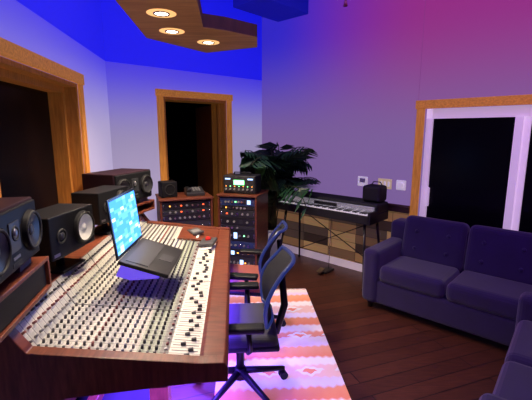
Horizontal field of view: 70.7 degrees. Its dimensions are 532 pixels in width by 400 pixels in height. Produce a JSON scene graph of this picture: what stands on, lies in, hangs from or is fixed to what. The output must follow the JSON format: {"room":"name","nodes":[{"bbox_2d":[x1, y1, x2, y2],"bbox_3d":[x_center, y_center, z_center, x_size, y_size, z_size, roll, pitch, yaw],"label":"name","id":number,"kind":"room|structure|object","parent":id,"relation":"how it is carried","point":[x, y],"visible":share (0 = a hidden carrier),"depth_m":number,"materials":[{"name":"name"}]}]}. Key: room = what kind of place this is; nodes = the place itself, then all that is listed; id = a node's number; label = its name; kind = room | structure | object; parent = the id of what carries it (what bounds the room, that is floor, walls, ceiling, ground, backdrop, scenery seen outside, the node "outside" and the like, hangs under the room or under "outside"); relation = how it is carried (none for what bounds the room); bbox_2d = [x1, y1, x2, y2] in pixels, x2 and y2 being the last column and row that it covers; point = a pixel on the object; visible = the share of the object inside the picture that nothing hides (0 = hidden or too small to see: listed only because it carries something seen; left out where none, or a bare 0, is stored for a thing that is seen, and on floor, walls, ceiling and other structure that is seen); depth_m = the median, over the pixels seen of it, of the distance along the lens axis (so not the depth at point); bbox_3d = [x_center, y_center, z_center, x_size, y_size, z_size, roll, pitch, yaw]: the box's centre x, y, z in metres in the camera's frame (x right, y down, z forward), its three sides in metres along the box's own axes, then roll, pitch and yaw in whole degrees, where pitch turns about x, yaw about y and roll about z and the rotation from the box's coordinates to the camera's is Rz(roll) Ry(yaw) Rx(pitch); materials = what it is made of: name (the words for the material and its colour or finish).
{"room":"recording studio","nodes":[
{"label":"recording studio","id":0,"kind":"room"},
{"bbox_2d":[0,0,112,226],"bbox_3d":[-1.345,-0.241,0.905,0.300,3.550,6.300,-2,10,-8],"label":"wall","id":1,"kind":"structure","parent":0,"point":[19,25],"depth_m":3.05,"materials":[{"name":"white paint"}]},
{"bbox_2d":[0,37,89,209],"bbox_3d":[-1.480,-0.202,2.007,0.352,1.250,2.460,-2,10,-8],"label":"window","id":2,"kind":"structure","parent":1,"relation":"in","point":[42,153],"depth_m":2.70,"materials":[{"name":"brown wood"}]},
{"bbox_2d":[101,0,261,79],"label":"ceiling","id":3,"kind":"structure","parent":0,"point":[124,42],"depth_m":4.43,"materials":[{"name":"paint"}]},
{"bbox_2d":[116,0,256,52],"bbox_3d":[-0.553,-1.296,2.408,0.957,0.111,2.910,0,10,0],"label":"cloud","id":4,"kind":"object","parent":3,"relation":"hanging from","point":[182,23],"visible":1,"depth_m":2.95,"materials":[{"name":"brown wood"}]},
{"bbox_2d":[105,61,261,220],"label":"wall","id":5,"kind":"structure","parent":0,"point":[132,103],"depth_m":4.31,"materials":[{"name":"white paint"}]},
{"bbox_2d":[155,89,232,226],"bbox_3d":[-1.129,-0.333,5.230,1.251,2.185,0.991,-9,14,-42],"label":"door frame","id":6,"kind":"structure","parent":5,"relation":"attached to","point":[213,133],"depth_m":5.12,"materials":[{"name":"brown wood"}]},
{"bbox_2d":[233,0,308,21],"bbox_3d":[0.068,-2.469,4.445,0.903,0.430,0.918,0,10,0],"label":"ceiling soffit","id":7,"kind":"structure","parent":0,"point":[276,10],"depth_m":4.42,"materials":[{"name":"paint"}]},
{"bbox_2d":[65,253,508,399],"bbox_3d":[0.250,1.515,1.395,6.848,0.080,6.109,9,14,42],"label":"floor","id":8,"kind":"structure","parent":0,"point":[380,352],"depth_m":2.98,"materials":[{"name":"brown wood"}]},
{"bbox_2d":[76,389,149,399],"bbox_3d":[-0.959,1.249,2.627,0.570,0.001,2.350,-1,10,-5],"label":"rug","id":9,"kind":"object","parent":8,"relation":"on","point":[143,394],"depth_m":2.45,"materials":[{"name":"fabric"}]},
{"bbox_2d":[0,188,230,399],"bbox_3d":[-0.754,0.579,2.523,1.019,1.359,2.170,-1,10,-5],"label":"console","id":10,"kind":"object","parent":8,"relation":"on","point":[147,307],"visible":1,"depth_m":1.76,"materials":[{"name":"brown"}]},
{"bbox_2d":[0,256,51,342],"bbox_3d":[-1.059,0.384,1.432,0.240,0.150,0.580,-2,10,-11],"label":"shelf","id":11,"kind":"object","parent":10,"relation":"on","point":[20,292],"visible":0.94,"depth_m":1.47,"materials":[{"name":"brown wood"}]},
{"bbox_2d":[0,197,41,283],"bbox_3d":[-1.086,0.172,1.373,0.340,0.284,0.500,-2,11,-13],"label":"monitor","id":12,"kind":"object","parent":11,"relation":"on","point":[20,223],"visible":1,"depth_m":1.45,"materials":[{"name":"black plastic"}]},
{"bbox_2d":[32,203,94,273],"bbox_3d":[-1.093,0.204,1.976,0.220,0.307,0.382,1,10,5],"label":"monitor","id":13,"kind":"object","parent":10,"relation":"on","point":[66,227],"visible":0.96,"depth_m":1.93,"materials":[{"name":"black plastic"}]},
{"bbox_2d":[71,185,127,234],"bbox_3d":[-1.166,0.073,2.697,0.220,0.307,0.382,2,10,9],"label":"monitor","id":14,"kind":"object","parent":10,"relation":"on","point":[96,196],"visible":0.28,"depth_m":2.53,"materials":[{"name":"black plastic"}]},
{"bbox_2d":[137,199,154,214],"bbox_3d":[-1.231,0.082,3.264,0.240,0.090,0.580,3,11,15],"label":"shelf","id":15,"kind":"object","parent":10,"relation":"on","point":[148,205],"visible":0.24,"depth_m":3.44,"materials":[{"name":"brown wood"}]},
{"bbox_2d":[82,168,152,202],"bbox_3d":[-1.258,-0.106,3.242,0.340,0.284,0.500,3,11,17],"label":"monitor","id":16,"kind":"object","parent":15,"relation":"on","point":[141,180],"visible":0.7,"depth_m":3.13,"materials":[{"name":"black"}]},
{"bbox_2d":[155,191,212,226],"bbox_3d":[-0.926,0.438,4.303,0.580,1.000,0.450,-4,11,-21],"label":"rack","id":17,"kind":"object","parent":8,"relation":"on","point":[183,209],"visible":0.36,"depth_m":4.07,"materials":[{"name":"brown wood"}]},
{"bbox_2d":[158,180,177,197],"bbox_3d":[-1.074,-0.121,4.103,0.170,0.170,0.166,-6,12,-30],"label":"speaker","id":18,"kind":"object","parent":17,"relation":"on","point":[167,188],"visible":1,"depth_m":4.04},
{"bbox_2d":[184,187,204,195],"bbox_3d":[-0.809,-0.102,4.236,0.200,0.085,0.200,-4,11,-21],"label":"desk phone","id":19,"kind":"object","parent":17,"relation":"on","point":[188,191],"visible":1,"depth_m":4.18,"materials":[{"name":"grey plastic"}]},
{"bbox_2d":[216,189,268,264],"bbox_3d":[-0.255,0.414,4.348,0.466,1.030,0.470,3,11,16],"label":"rack","id":20,"kind":"object","parent":8,"relation":"on","point":[246,215],"visible":0.7,"depth_m":4.12,"materials":[{"name":"brown wood"}]},
{"bbox_2d":[223,172,260,193],"bbox_3d":[-0.267,-0.200,4.194,0.380,0.231,0.240,3,11,16],"label":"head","id":21,"kind":"object","parent":20,"relation":"on","point":[236,182],"visible":1,"depth_m":4.10},
{"bbox_2d":[239,142,320,256],"bbox_3d":[0.188,0.041,4.900,1.031,1.567,1.314,0,10,0],"label":"palm plant","id":22,"kind":"object","parent":8,"relation":"on","point":[277,170],"visible":0.8,"depth_m":4.68,"materials":[{"name":"green plant"}]},
{"bbox_2d":[214,288,350,399],"bbox_3d":[0.091,1.238,2.662,0.880,0.012,2.935,-1,10,-4],"label":"rug","id":23,"kind":"object","parent":8,"relation":"on","point":[306,355],"visible":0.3,"depth_m":2.79,"materials":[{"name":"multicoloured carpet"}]},
{"bbox_2d":[212,245,295,399],"bbox_3d":[-0.157,0.801,2.423,0.682,0.931,0.680,-1,10,-4],"label":"chair","id":24,"kind":"object","parent":23,"relation":"on","point":[253,328],"visible":0.78,"depth_m":2.40,"materials":[{"name":"black plastic"}]},
{"bbox_2d":[230,220,287,326],"bbox_3d":[-0.154,0.660,3.189,0.667,0.934,0.680,1,10,8],"label":"chair","id":25,"kind":"object","parent":23,"relation":"on","point":[238,272],"visible":0.41,"depth_m":3.02,"materials":[{"name":"black plastic"}]},
{"bbox_2d":[277,181,387,290],"bbox_3d":[0.759,0.315,4.550,1.300,1.156,0.472,9,14,42],"label":"piano","id":26,"kind":"object","parent":8,"relation":"on","point":[372,208],"visible":0.87,"depth_m":4.25,"materials":[{"name":"black plastic"}]},
{"bbox_2d":[362,215,531,345],"bbox_3d":[1.755,0.671,3.414,1.520,0.858,0.800,9,14,42],"label":"sofa","id":27,"kind":"object","parent":8,"relation":"on","point":[453,274],"visible":0.94,"depth_m":3.33,"materials":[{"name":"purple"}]},
{"bbox_2d":[479,292,531,399],"bbox_3d":[1.678,0.954,1.863,0.880,0.858,1.520,9,13,39],"label":"sofa","id":28,"kind":"object","parent":8,"relation":"on","point":[514,381],"visible":1,"depth_m":2.05,"materials":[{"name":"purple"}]},
{"bbox_2d":[262,0,531,215],"bbox_3d":[2.457,-0.686,3.357,6.600,3.550,0.300,9,14,42],"label":"wall","id":29,"kind":"structure","parent":0,"point":[340,83],"depth_m":4.21,"materials":[{"name":"grey paint"}]},
{"bbox_2d":[282,243,361,271],"bbox_3d":[0.754,0.766,5.011,2.244,0.100,0.022,9,14,42],"label":"baseboard","id":30,"kind":"structure","parent":29,"relation":"attached to","point":[318,256],"depth_m":4.95,"materials":[{"name":"white"}]},
{"bbox_2d":[276,209,408,263],"bbox_3d":[0.755,0.365,4.939,2.244,0.715,0.018,9,14,42],"label":"planks","id":31,"kind":"object","parent":29,"relation":"attached to","point":[312,231],"visible":0.36,"depth_m":4.84,"materials":[{"name":"brown wood"}]},
{"bbox_2d":[358,176,367,185],"bbox_3d":[1.148,-0.223,4.455,0.125,0.115,0.026,9,14,42],"label":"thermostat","id":32,"kind":"object","parent":29,"relation":"attached to","point":[362,180],"visible":0.88,"depth_m":4.44,"materials":[{"name":"white plastic"}]},
{"bbox_2d":[378,178,391,188],"bbox_3d":[1.353,-0.185,4.276,0.165,0.115,0.014,9,14,42],"label":"switch plate","id":33,"kind":"object","parent":29,"relation":"attached to","point":[387,182],"visible":0.7,"depth_m":4.26,"materials":[{"name":"beige plastic"}]},
{"bbox_2d":[388,203,409,213],"bbox_3d":[0.745,-0.027,4.856,2.244,0.086,0.050,9,14,42],"label":"trim","id":34,"kind":"structure","parent":29,"relation":"attached to","point":[391,207],"depth_m":4.17,"materials":[{"name":"brown wood"}]},
{"bbox_2d":[396,180,405,190],"bbox_3d":[1.489,-0.163,4.141,0.110,0.110,0.028,9,14,42],"label":"switch","id":35,"kind":"object","parent":29,"relation":"attached to","point":[400,184],"visible":1,"depth_m":4.13,"materials":[{"name":"white plastic"}]},
{"bbox_2d":[418,0,425,99],"bbox_3d":[1.589,-1.790,3.770,0.003,1.526,0.002,9,14,42],"label":"trim","id":36,"kind":"structure","parent":29,"relation":"attached to","point":[425,0],"depth_m":3.81,"materials":[{"name":"purple"}]},
{"bbox_2d":[409,94,531,232],"bbox_3d":[2.288,0.064,3.507,1.860,2.019,0.150,9,14,42],"label":"window","id":37,"kind":"structure","parent":29,"relation":"attached to","point":[477,160],"depth_m":3.67,"materials":[{"name":"brown wood"}]},
{"label":"outside","id":38,"kind":"structure","parent":0,"visible":0},
{"bbox_2d":[165,102,210,191],"bbox_3d":[-1.517,-0.513,5.510,2.120,2.560,1.290,-9,14,-42],"label":"exterior hall","id":39,"kind":"object","parent":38,"point":[180,117],"visible":0.02,"depth_m":6.35,"materials":[{"name":"black"}]}
]}

